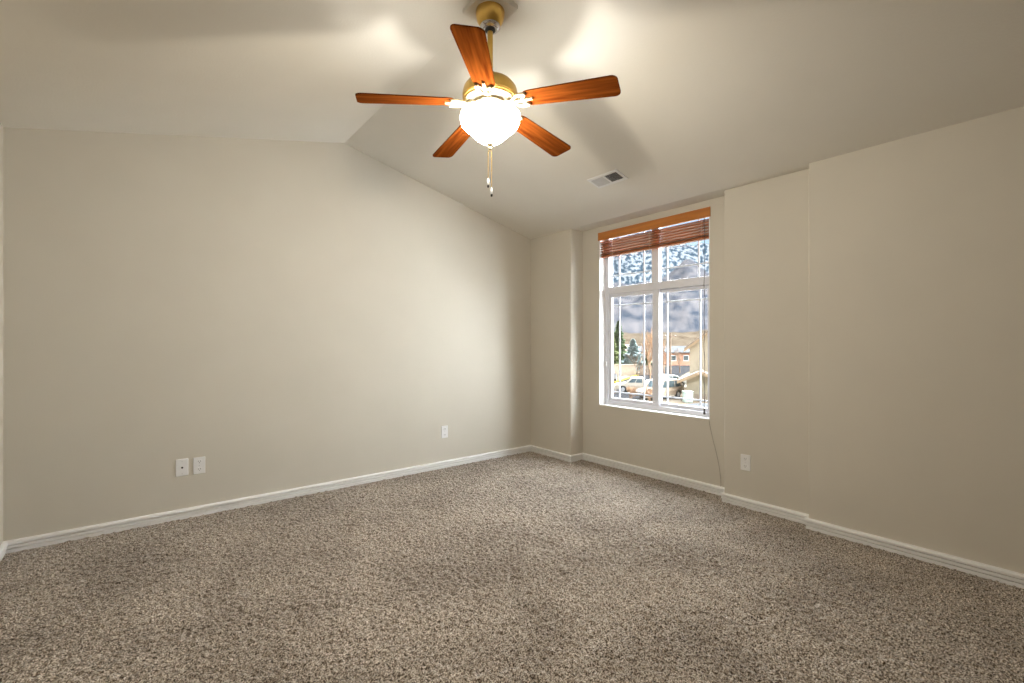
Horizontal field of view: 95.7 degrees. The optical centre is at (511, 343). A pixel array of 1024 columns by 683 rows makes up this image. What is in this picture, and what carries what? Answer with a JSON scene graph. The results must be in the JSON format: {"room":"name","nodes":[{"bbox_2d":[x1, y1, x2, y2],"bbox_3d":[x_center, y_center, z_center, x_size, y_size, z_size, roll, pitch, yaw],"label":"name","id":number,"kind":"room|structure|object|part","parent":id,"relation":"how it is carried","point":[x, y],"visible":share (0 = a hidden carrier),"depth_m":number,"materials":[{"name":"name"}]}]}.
{"room":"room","nodes":[
{"label":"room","id":0,"kind":"room"},
{"bbox_2d":[0,123,2,544],"bbox_3d":[-0.901,-0.030,0.038,0.150,2.900,6.693,0,0,-39],"label":"wall","id":1,"kind":"structure","parent":0,"point":[1,126],"depth_m":2.65,"materials":[{"name":"paint"}]},
{"bbox_2d":[3,127,530,547],"bbox_3d":[-1.289,-0.230,4.126,4.690,3.300,0.150,0,0,-39],"label":"wall","id":2,"kind":"structure","parent":0,"point":[281,314],"depth_m":3.42,"materials":[{"name":"paint"}]},
{"bbox_2d":[176,458,187,476],"bbox_3d":[-2.286,0.862,3.214,0.072,0.118,0.014,0,0,-39],"label":"cable jack plate","id":3,"kind":"object","parent":2,"relation":"attached to","point":[181,464],"visible":1,"depth_m":3.21,"materials":[{"name":"white plastic"}]},
{"bbox_2d":[193,456,204,474],"bbox_3d":[-2.210,0.864,3.278,0.072,0.118,0.009,0,0,-39],"label":"wall outlet","id":4,"kind":"object","parent":2,"relation":"attached to","point":[198,462],"visible":1,"depth_m":3.27,"materials":[{"name":"white plastic"}]},
{"bbox_2d":[441,425,447,437],"bbox_3d":[-0.658,0.867,4.535,0.072,0.118,0.009,0,0,-39],"label":"wall outlet","id":5,"kind":"object","parent":2,"relation":"attached to","point":[444,429],"visible":1,"depth_m":4.53,"materials":[{"name":"white plastic"}]},
{"bbox_2d":[0,451,1023,682],"bbox_3d":[0.753,1.221,1.483,4.281,0.016,6.561,0,0,-39],"label":"floor","id":6,"kind":"structure","parent":0,"point":[526,567],"depth_m":2.22,"materials":[{"name":"carpet"}]},
{"bbox_2d":[0,0,1023,238],"bbox_3d":[0.875,-1.532,1.572,4.840,0.721,6.843,0,0,-39],"label":"ceiling","id":7,"kind":"structure","parent":0,"point":[715,97],"depth_m":2.51,"materials":[{"name":"paint"}]},
{"bbox_2d":[355,0,620,196],"bbox_3d":[-0.108,-1.210,2.337,1.223,0.965,1.217,0,0,-39],"label":"ceiling fan","id":8,"kind":"object","parent":7,"relation":"hanging from","point":[487,92],"visible":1,"depth_m":2.23,"materials":[{"name":"wood"}]},
{"bbox_3d":[-0.507,-1.161,2.212,0.451,0.006,0.132,-5,11,-13],"label":"blade","id":9,"kind":"part","parent":8,"relation":"part of","materials":[{"name":"brown wood"}]},
{"bbox_3d":[-0.319,-1.161,2.655,0.132,0.006,0.452,-12,2,-31],"label":"blade","id":10,"kind":"part","parent":8,"relation":"part of","materials":[{"name":"brown wood"}]},
{"bbox_3d":[-0.145,-1.161,1.896,0.132,0.006,0.451,10,5,4],"label":"blade","id":11,"kind":"part","parent":8,"relation":"part of","materials":[{"name":"brown wood"}]},
{"bbox_2d":[465,87,513,111],"bbox_3d":[-0.108,-1.197,2.304,0.248,0.014,0.248,0,0,-39],"label":"light fixture","id":12,"kind":"object","parent":8,"relation":"attached to","point":[503,96],"depth_m":2.24,"materials":[{"name":"white glass"}]},
{"bbox_3d":[-0.103,-0.867,2.304,0.009,0.195,0.004,0,0,-3],"label":"pull chain","id":13,"kind":"part","parent":8,"relation":"part of","materials":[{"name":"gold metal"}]},
{"bbox_3d":[0.161,-1.161,2.612,0.132,0.006,0.451,-13,-13,40],"label":"blade","id":14,"kind":"part","parent":8,"relation":"part of","materials":[{"name":"brown wood"}]},
{"bbox_3d":[0.268,-1.161,2.143,0.451,0.006,0.132,5,-8,23],"label":"blade","id":15,"kind":"part","parent":8,"relation":"part of","materials":[{"name":"brown wood"}]},
{"bbox_2d":[587,169,627,187],"bbox_3d":[0.758,-1.305,3.692,0.147,0.043,0.296,0,0,-39],"label":"ceiling vent","id":16,"kind":"object","parent":7,"relation":"in","point":[614,176],"visible":1,"depth_m":3.69,"materials":[{"name":"white plastic"}]},
{"bbox_2d":[531,229,582,454],"bbox_3d":[0.592,0.020,5.150,0.478,2.800,0.625,0,0,-39],"label":"wall","id":17,"kind":"structure","parent":0,"point":[556,258],"depth_m":4.91,"materials":[{"name":"paint"}]},
{"bbox_2d":[583,196,724,486],"bbox_3d":[1.303,0.020,4.310,0.170,2.800,1.574,0,0,-39],"label":"wall","id":18,"kind":"structure","parent":0,"point":[682,446],"depth_m":4.14,"materials":[{"name":"paint"}]},
{"bbox_2d":[599,206,709,419],"bbox_3d":[1.286,-0.246,4.271,0.096,1.744,1.166,0,0,-39],"label":"trim","id":19,"kind":"structure","parent":18,"relation":"attached to","point":[601,260],"depth_m":4.70,"materials":[{"name":"white paint"}]},
{"bbox_2d":[605,217,708,416],"bbox_3d":[1.334,-0.246,4.310,0.092,1.732,1.154,0,0,-39],"label":"window","id":20,"kind":"structure","parent":18,"relation":"in","point":[657,287],"depth_m":4.29,"materials":[{"name":"white plastic"}]},
{"bbox_3d":[1.170,0.044,4.517,0.030,1.072,0.536,0,0,-39],"label":"sash","id":21,"kind":"part","parent":20,"relation":"part of","materials":[{"name":"white plastic"}]},
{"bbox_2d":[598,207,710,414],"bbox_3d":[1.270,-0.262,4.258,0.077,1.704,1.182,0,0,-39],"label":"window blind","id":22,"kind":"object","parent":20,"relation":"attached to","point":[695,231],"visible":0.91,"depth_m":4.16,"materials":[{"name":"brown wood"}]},
{"bbox_3d":[1.278,-0.873,4.264,0.050,0.018,1.142,0,0,-39],"label":"rail","id":23,"kind":"part","parent":22,"relation":"part of","materials":[{"name":"red wood"}]},
{"bbox_3d":[1.591,-0.268,3.835,0.004,1.605,0.013,0,0,-39],"label":"lift cord","id":24,"kind":"part","parent":22,"relation":"part of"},
{"bbox_3d":[1.342,-0.528,4.317,0.066,0.073,1.064,0,0,-39],"label":"transom rail","id":25,"kind":"part","parent":20,"relation":"part of","materials":[{"name":"white plastic"}]},
{"bbox_3d":[1.523,0.044,4.109,0.030,1.072,0.513,0,0,-39],"label":"sash","id":26,"kind":"part","parent":20,"relation":"part of","materials":[{"name":"white plastic"}]},
{"bbox_2d":[709,421,720,478],"bbox_3d":[1.639,0.889,3.748,0.011,0.516,0.102,0,0,-39],"label":"cable","id":27,"kind":"object","parent":18,"relation":"attached to","point":[709,421],"visible":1,"depth_m":3.75,"materials":[{"name":"plastic"}]},
{"bbox_2d":[725,169,808,513],"bbox_3d":[1.986,0.020,3.465,0.431,2.800,0.600,0,0,-39],"label":"wall","id":28,"kind":"structure","parent":0,"point":[767,221],"depth_m":3.32,"materials":[{"name":"paint"}]},
{"bbox_2d":[741,454,750,470],"bbox_3d":[1.728,0.884,3.434,0.009,0.118,0.072,0,0,-39],"label":"wall outlet","id":29,"kind":"object","parent":28,"relation":"attached to","point":[745,459],"visible":1,"depth_m":3.43,"materials":[{"name":"white plastic"}]},
{"bbox_2d":[809,106,1023,573],"bbox_3d":[3.322,0.020,1.752,0.508,2.800,3.744,0,0,-39],"label":"wall","id":30,"kind":"structure","parent":0,"point":[916,242],"depth_m":2.62,"materials":[{"name":"paint"}]},
{"bbox_2d":[0,445,1023,588],"bbox_3d":[0.758,1.184,1.478,4.240,0.072,6.543,0,0,-39],"label":"baseboard","id":31,"kind":"structure","parent":30,"relation":"attached to","point":[986,571],"depth_m":3.20,"materials":[{"name":"white paint"}]},
{"label":"outside","id":32,"kind":"structure","parent":0,"visible":0},
{"bbox_2d":[613,361,707,407],"bbox_3d":[79.029,5.040,171.122,336.050,0.001,249.120,0,0,-39],"label":"ground","id":33,"kind":"structure","parent":32,"point":[664,400],"depth_m":42.25,"materials":[{"name":"white snow"}]},
{"bbox_2d":[613,333,618,363],"bbox_3d":[17.053,1.307,80.126,3.963,7.626,4.094,0,0,-39],"label":"evergreen tree","id":34,"kind":"object","parent":33,"relation":"on","point":[615,352],"visible":0.16,"depth_m":79.39,"materials":[{"name":"green plant"}]},
{"bbox_2d":[614,321,626,363],"bbox_3d":[19.268,0.525,83.940,4.962,9.190,4.833,0,0,-39],"label":"evergreen tree","id":35,"kind":"object","parent":33,"relation":"on","point":[623,347],"visible":0.51,"depth_m":83.41,"materials":[{"name":"green plant"}]},
{"bbox_2d":[613,364,636,374],"bbox_3d":[16.850,4.230,72.700,5.300,1.780,0.560,0,0,0],"label":"wall","id":36,"kind":"structure","parent":33,"relation":"on","point":[625,369],"depth_m":72.50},
{"bbox_2d":[613,375,638,382],"bbox_3d":[16.107,4.950,64.923,0.350,0.180,15.608,0,0,26],"label":"trim","id":37,"kind":"structure","parent":33,"relation":"on","point":[634,375],"depth_m":62.70,"materials":[{"name":"yellow paint"}]},
{"bbox_2d":[620,339,642,370],"bbox_3d":[19.959,2.167,77.001,5.266,5.906,5.167,0,0,-39],"label":"evergreen tree","id":38,"kind":"object","parent":33,"relation":"on","point":[632,349],"visible":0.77,"depth_m":76.38,"materials":[{"name":"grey plant"}]},
{"bbox_2d":[626,385,636,398],"bbox_3d":[10.298,4.374,40.164,1.269,1.510,1.142,0,0,-39],"label":"bare shrub","id":39,"kind":"object","parent":33,"relation":"on","point":[629,389],"visible":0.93,"depth_m":40.14,"materials":[{"name":"beige plant"}]},
{"bbox_2d":[624,348,646,376],"bbox_3d":[16.025,2.898,59.782,3.188,4.458,1.132,0,0,2],"label":"bare tree","id":40,"kind":"object","parent":33,"relation":"on","point":[641,348],"visible":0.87,"depth_m":59.79,"materials":[{"name":"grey plant"}]},
{"bbox_2d":[638,346,651,360],"bbox_3d":[37.500,3.032,131.500,7.500,4.375,8.000,0,0,0],"label":"house","id":41,"kind":"structure","parent":33,"relation":"on","point":[639,349],"depth_m":128.06,"materials":[{"name":"white paint"}]},
{"bbox_2d":[640,328,651,378],"bbox_3d":[17.216,1.466,57.682,2.468,7.315,3.338,0,0,11],"label":"bare tree","id":42,"kind":"object","parent":33,"relation":"on","point":[647,352],"visible":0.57,"depth_m":57.82,"materials":[{"name":"beige plant"}]},
{"bbox_2d":[642,350,651,369],"bbox_3d":[24.018,3.085,82.974,2.857,4.070,2.703,0,0,-39],"label":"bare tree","id":43,"kind":"object","parent":33,"relation":"on","point":[646,350],"visible":0.2,"depth_m":82.64,"materials":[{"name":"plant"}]},
{"bbox_2d":[642,384,651,400],"bbox_3d":[11.596,4.287,39.383,1.224,1.690,1.343,0,0,-1],"label":"bare shrub","id":44,"kind":"object","parent":33,"relation":"on","point":[649,390],"visible":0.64,"depth_m":39.34,"materials":[{"name":"beige plant"}]},
{"bbox_2d":[635,378,683,397],"bbox_3d":[13.600,4.161,42.500,4.800,1.722,1.874,0,0,-36],"label":"wagon","id":45,"kind":"object","parent":33,"relation":"on","point":[674,388],"visible":0.55,"depth_m":42.15,"materials":[{"name":"beige paint"}]},
{"bbox_2d":[651,339,669,373],"bbox_3d":[23.487,2.024,74.019,3.919,6.224,1.982,0,0,31],"label":"bare tree","id":46,"kind":"object","parent":33,"relation":"on","point":[662,339],"visible":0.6,"depth_m":73.75,"materials":[{"name":"beige plant"}]},
{"bbox_2d":[664,333,675,374],"bbox_3d":[24.600,1.820,72.000,1.800,6.800,0.323,0,0,0],"label":"utility pole","id":47,"kind":"object","parent":33,"relation":"on","point":[670,336],"visible":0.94,"depth_m":71.89,"materials":[{"name":"brown wood"}]},
{"bbox_2d":[662,346,689,365],"bbox_3d":[37.600,2.932,107.500,6.600,4.575,8.000,0,0,0],"label":"house","id":48,"kind":"structure","parent":33,"relation":"on","point":[685,358],"depth_m":104.01,"materials":[{"name":"brick"}]},
{"bbox_2d":[674,347,682,372],"bbox_3d":[28.069,2.855,78.416,1.520,4.551,1.876,0,0,10],"label":"bare tree","id":49,"kind":"object","parent":33,"relation":"on","point":[677,355],"visible":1,"depth_m":77.96,"materials":[{"name":"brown plant"}]},
{"bbox_2d":[682,391,692,401],"bbox_3d":[15.000,4.555,39.600,0.720,0.930,0.780,0,0,0],"label":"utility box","id":50,"kind":"object","parent":33,"relation":"on","point":[686,394],"visible":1,"depth_m":39.25,"materials":[{"name":"white metal"}]},
{"bbox_3d":[15.000,4.590,39.242,0.480,0.700,0.035,0,0,0],"label":"door","id":51,"kind":"part","parent":50,"relation":"part of","materials":[{"name":"paint"}]},
{"bbox_2d":[677,331,707,399],"bbox_3d":[21.777,1.003,45.475,9.500,8.234,14.090,0,0,24],"label":"house","id":52,"kind":"structure","parent":33,"relation":"on","point":[692,379],"depth_m":42.50,"materials":[{"name":"beige"}]},
{"bbox_2d":[681,403,707,406],"bbox_3d":[15.585,4.985,37.640,4.877,0.130,1.905,0,0,-2],"label":"snow patch","id":53,"kind":"object","parent":33,"relation":"on","point":[692,404],"visible":0.42,"depth_m":37.30,"materials":[{"name":"white snow"}]},
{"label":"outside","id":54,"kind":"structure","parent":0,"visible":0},
{"bbox_2d":[613,259,708,332],"bbox_3d":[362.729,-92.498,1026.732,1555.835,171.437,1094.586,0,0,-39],"label":"hill","id":55,"kind":"structure","parent":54,"point":[683,316],"depth_m":597.66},
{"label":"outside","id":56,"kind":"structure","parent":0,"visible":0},
{"bbox_2d":[613,330,707,345],"bbox_3d":[144.372,-4.398,423.967,682.902,21.939,466.167,0,0,-39],"label":"hillside","id":57,"kind":"structure","parent":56,"point":[685,338],"depth_m":329.42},
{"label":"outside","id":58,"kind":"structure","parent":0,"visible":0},
{"bbox_2d":[613,230,708,283],"bbox_3d":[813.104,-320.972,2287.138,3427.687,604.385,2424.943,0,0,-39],"label":"mountain","id":59,"kind":"structure","parent":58,"point":[632,262],"depth_m":1571.37},
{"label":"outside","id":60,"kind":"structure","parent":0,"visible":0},
{"bbox_2d":[613,366,689,399],"bbox_3d":[21.392,5.020,68.676,103.672,0.020,52.228,0,0,-39],"label":"road","id":61,"kind":"structure","parent":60,"point":[675,369],"depth_m":74.17,"materials":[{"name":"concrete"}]},
{"bbox_2d":[613,377,647,391],"bbox_3d":[12.900,4.246,47.500,4.900,1.552,1.824,0,0,14],"label":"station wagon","id":62,"kind":"object","parent":61,"relation":"on","point":[637,382],"visible":0.46,"depth_m":46.92,"materials":[{"name":"beige paint"}]},
{"bbox_2d":[640,365,651,374],"bbox_3d":[21.300,4.170,71.500,3.200,1.700,0.120,0,0,0],"label":"fence","id":63,"kind":"object","parent":61,"relation":"on","point":[646,366],"visible":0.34,"depth_m":71.45,"materials":[{"name":"white wood"}]},
{"bbox_2d":[645,374,686,386],"bbox_3d":[17.500,4.296,52.500,4.700,1.452,1.824,0,0,-20],"label":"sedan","id":64,"kind":"object","parent":61,"relation":"on","point":[663,375],"visible":0.15,"depth_m":52.13,"materials":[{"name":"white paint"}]}
]}

